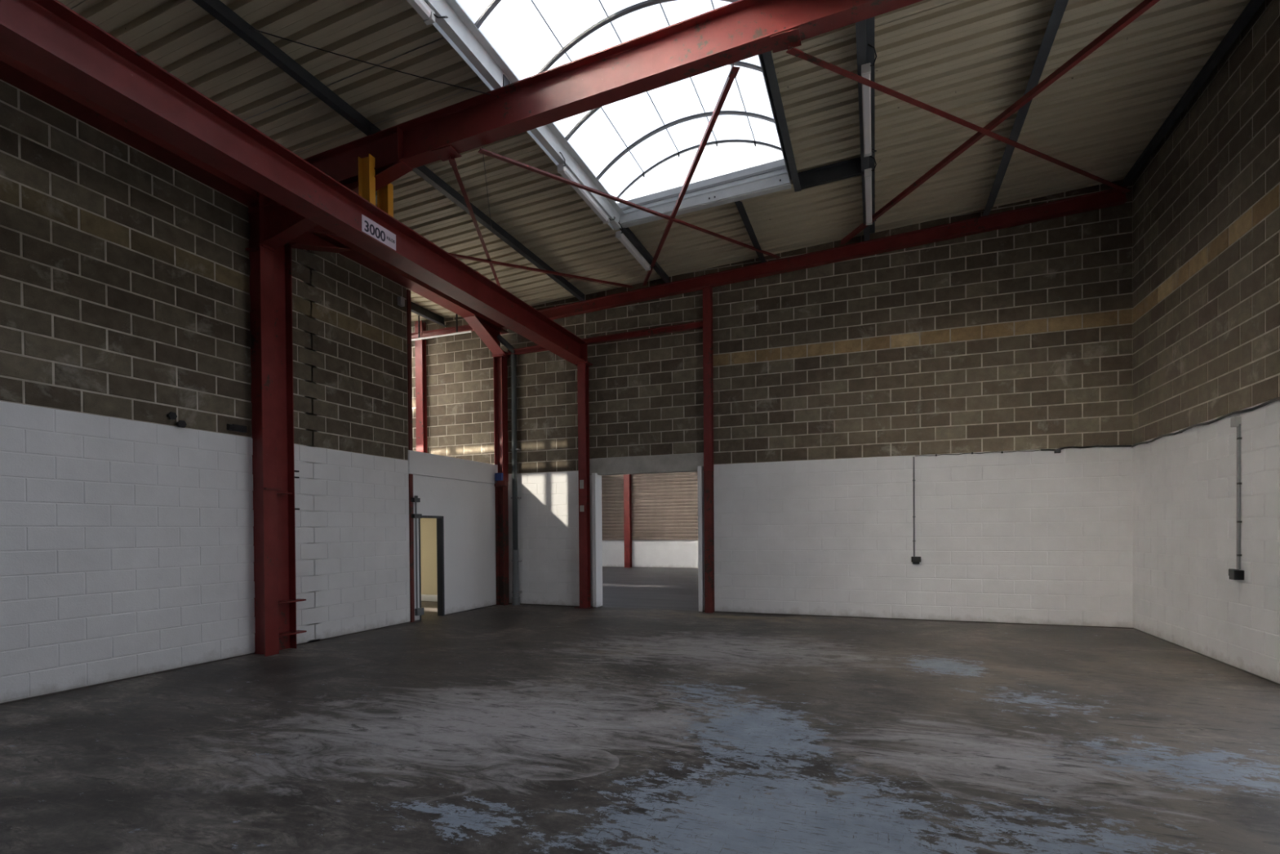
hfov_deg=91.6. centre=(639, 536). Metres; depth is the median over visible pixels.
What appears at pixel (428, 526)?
lining
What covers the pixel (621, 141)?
rooflight
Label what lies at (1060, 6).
purlin
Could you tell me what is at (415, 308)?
purlin
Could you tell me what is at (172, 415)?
stub
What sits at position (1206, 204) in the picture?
wall
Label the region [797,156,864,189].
trimmer
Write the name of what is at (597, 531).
door frame
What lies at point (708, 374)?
steel column
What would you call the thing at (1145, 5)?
brace
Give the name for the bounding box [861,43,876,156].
batten
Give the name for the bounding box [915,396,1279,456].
cable
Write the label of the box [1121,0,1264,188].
purlin
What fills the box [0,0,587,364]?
beam
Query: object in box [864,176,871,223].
diffuser
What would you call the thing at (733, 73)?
brace
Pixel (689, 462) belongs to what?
lintel
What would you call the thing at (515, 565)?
drainpipe
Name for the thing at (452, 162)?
brace
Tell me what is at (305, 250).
wall
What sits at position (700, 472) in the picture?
door frame
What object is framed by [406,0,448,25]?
batten
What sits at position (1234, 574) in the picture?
conduit
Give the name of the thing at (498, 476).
junction box
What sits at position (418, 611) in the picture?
conduit
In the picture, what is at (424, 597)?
baseboard
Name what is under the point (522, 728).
floor
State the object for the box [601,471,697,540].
cladding
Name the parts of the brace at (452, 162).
gusset plate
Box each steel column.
[244,191,306,656]
[492,350,509,605]
[573,360,593,608]
[702,286,714,613]
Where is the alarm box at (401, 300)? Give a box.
[397,296,404,306]
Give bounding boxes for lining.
[420,517,437,595]
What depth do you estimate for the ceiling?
7.21 m
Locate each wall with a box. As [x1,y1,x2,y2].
[0,79,497,704]
[302,249,319,643]
[411,179,1133,628]
[602,539,697,568]
[1132,0,1279,685]
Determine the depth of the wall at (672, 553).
25.44 m
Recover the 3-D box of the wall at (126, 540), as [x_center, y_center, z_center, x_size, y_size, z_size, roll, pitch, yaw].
[-6.100,-1.292,4.868,0.235,5.620,17.220,0,1,21]
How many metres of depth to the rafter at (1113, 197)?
10.42 m
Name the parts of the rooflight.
panel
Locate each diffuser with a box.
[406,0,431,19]
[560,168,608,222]
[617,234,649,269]
[861,74,871,154]
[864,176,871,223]
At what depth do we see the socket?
10.23 m
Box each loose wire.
[248,27,490,95]
[482,147,492,229]
[541,266,635,292]
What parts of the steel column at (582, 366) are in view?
cap plate, plate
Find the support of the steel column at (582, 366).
on the floor
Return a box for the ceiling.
[57,0,1250,320]
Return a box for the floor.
[0,566,1279,853]
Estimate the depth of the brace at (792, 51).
6.67 m
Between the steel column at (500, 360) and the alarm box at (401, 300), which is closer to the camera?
the alarm box at (401, 300)
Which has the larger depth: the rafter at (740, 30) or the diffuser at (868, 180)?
the diffuser at (868, 180)
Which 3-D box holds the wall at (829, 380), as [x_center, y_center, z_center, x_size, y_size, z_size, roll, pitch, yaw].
[0.899,-1.980,11.749,13.783,6.756,0.209,0,1,21]
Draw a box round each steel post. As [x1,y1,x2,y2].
[406,288,422,622]
[414,320,426,453]
[623,474,631,567]
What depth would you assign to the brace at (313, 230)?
10.20 m
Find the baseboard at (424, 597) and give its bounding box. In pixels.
[421,594,437,601]
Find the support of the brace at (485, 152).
attached to the rafter at (740, 30)
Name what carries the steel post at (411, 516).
on the floor
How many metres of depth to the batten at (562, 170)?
8.38 m
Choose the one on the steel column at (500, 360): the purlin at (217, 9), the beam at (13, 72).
the beam at (13, 72)
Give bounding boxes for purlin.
[192,0,584,301]
[411,302,447,326]
[619,226,670,283]
[734,200,766,262]
[758,50,801,191]
[855,17,875,241]
[982,0,1068,216]
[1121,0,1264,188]
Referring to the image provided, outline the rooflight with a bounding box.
[432,0,791,230]
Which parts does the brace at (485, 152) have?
gusset plate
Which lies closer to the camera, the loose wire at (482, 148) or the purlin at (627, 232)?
the loose wire at (482, 148)
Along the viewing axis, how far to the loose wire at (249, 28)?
5.95 m
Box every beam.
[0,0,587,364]
[0,51,509,354]
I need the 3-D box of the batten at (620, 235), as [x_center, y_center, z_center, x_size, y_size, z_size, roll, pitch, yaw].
[-0.070,-4.684,10.126,0.153,0.180,1.634,0,1,21]
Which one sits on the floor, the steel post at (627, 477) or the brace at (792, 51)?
the steel post at (627, 477)
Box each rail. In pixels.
[411,324,473,338]
[506,320,702,355]
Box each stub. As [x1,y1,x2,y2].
[166,412,177,419]
[176,420,186,427]
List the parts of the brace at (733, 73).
gusset plate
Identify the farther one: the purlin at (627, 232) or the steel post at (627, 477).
the steel post at (627, 477)
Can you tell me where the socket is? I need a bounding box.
[911,556,920,564]
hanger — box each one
[358,153,375,205]
[377,182,393,217]
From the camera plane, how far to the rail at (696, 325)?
11.91 m
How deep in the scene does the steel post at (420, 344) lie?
13.66 m
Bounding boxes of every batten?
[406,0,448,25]
[557,151,615,223]
[615,222,655,271]
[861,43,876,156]
[864,155,876,225]
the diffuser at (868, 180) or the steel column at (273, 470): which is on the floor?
the steel column at (273, 470)
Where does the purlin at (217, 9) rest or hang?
on the rafter at (740, 30)
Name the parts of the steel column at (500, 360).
cap plate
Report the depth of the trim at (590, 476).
12.40 m
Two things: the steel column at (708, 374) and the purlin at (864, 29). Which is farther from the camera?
the steel column at (708, 374)
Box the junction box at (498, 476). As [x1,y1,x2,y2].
[494,472,507,485]
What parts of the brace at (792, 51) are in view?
gusset plate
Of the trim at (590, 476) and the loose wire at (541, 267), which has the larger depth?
the trim at (590, 476)
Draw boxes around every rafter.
[247,0,923,249]
[501,186,1127,329]
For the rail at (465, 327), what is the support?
attached to the steel post at (420, 344)
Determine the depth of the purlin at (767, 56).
7.12 m
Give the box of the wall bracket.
[226,423,246,432]
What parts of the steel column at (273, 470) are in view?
cap plate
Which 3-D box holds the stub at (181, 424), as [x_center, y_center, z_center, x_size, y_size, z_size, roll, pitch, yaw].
[-5.173,-1.264,6.999,0.080,0.078,0.090,0,1,21]
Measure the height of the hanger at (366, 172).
0.548 m
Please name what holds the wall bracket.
attached to the wall at (126, 540)
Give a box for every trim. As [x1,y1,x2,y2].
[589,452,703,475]
[589,475,592,606]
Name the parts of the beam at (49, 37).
plate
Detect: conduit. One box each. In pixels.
[414,502,424,615]
[911,456,920,564]
[1228,416,1244,579]
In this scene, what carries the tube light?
hanging from the ceiling
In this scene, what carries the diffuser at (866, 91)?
attached to the batten at (866, 68)
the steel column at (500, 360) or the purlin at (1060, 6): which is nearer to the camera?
the purlin at (1060, 6)
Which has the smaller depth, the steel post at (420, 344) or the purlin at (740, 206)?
the purlin at (740, 206)
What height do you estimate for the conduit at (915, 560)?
1.770 m
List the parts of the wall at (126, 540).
door frame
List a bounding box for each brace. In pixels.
[307,228,634,288]
[448,155,500,286]
[478,147,780,258]
[642,63,740,285]
[786,45,1131,192]
[840,0,1159,244]
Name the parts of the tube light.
rod, rod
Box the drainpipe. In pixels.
[496,333,522,604]
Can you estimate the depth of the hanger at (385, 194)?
7.29 m
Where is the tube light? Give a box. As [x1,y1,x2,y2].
[411,313,472,341]

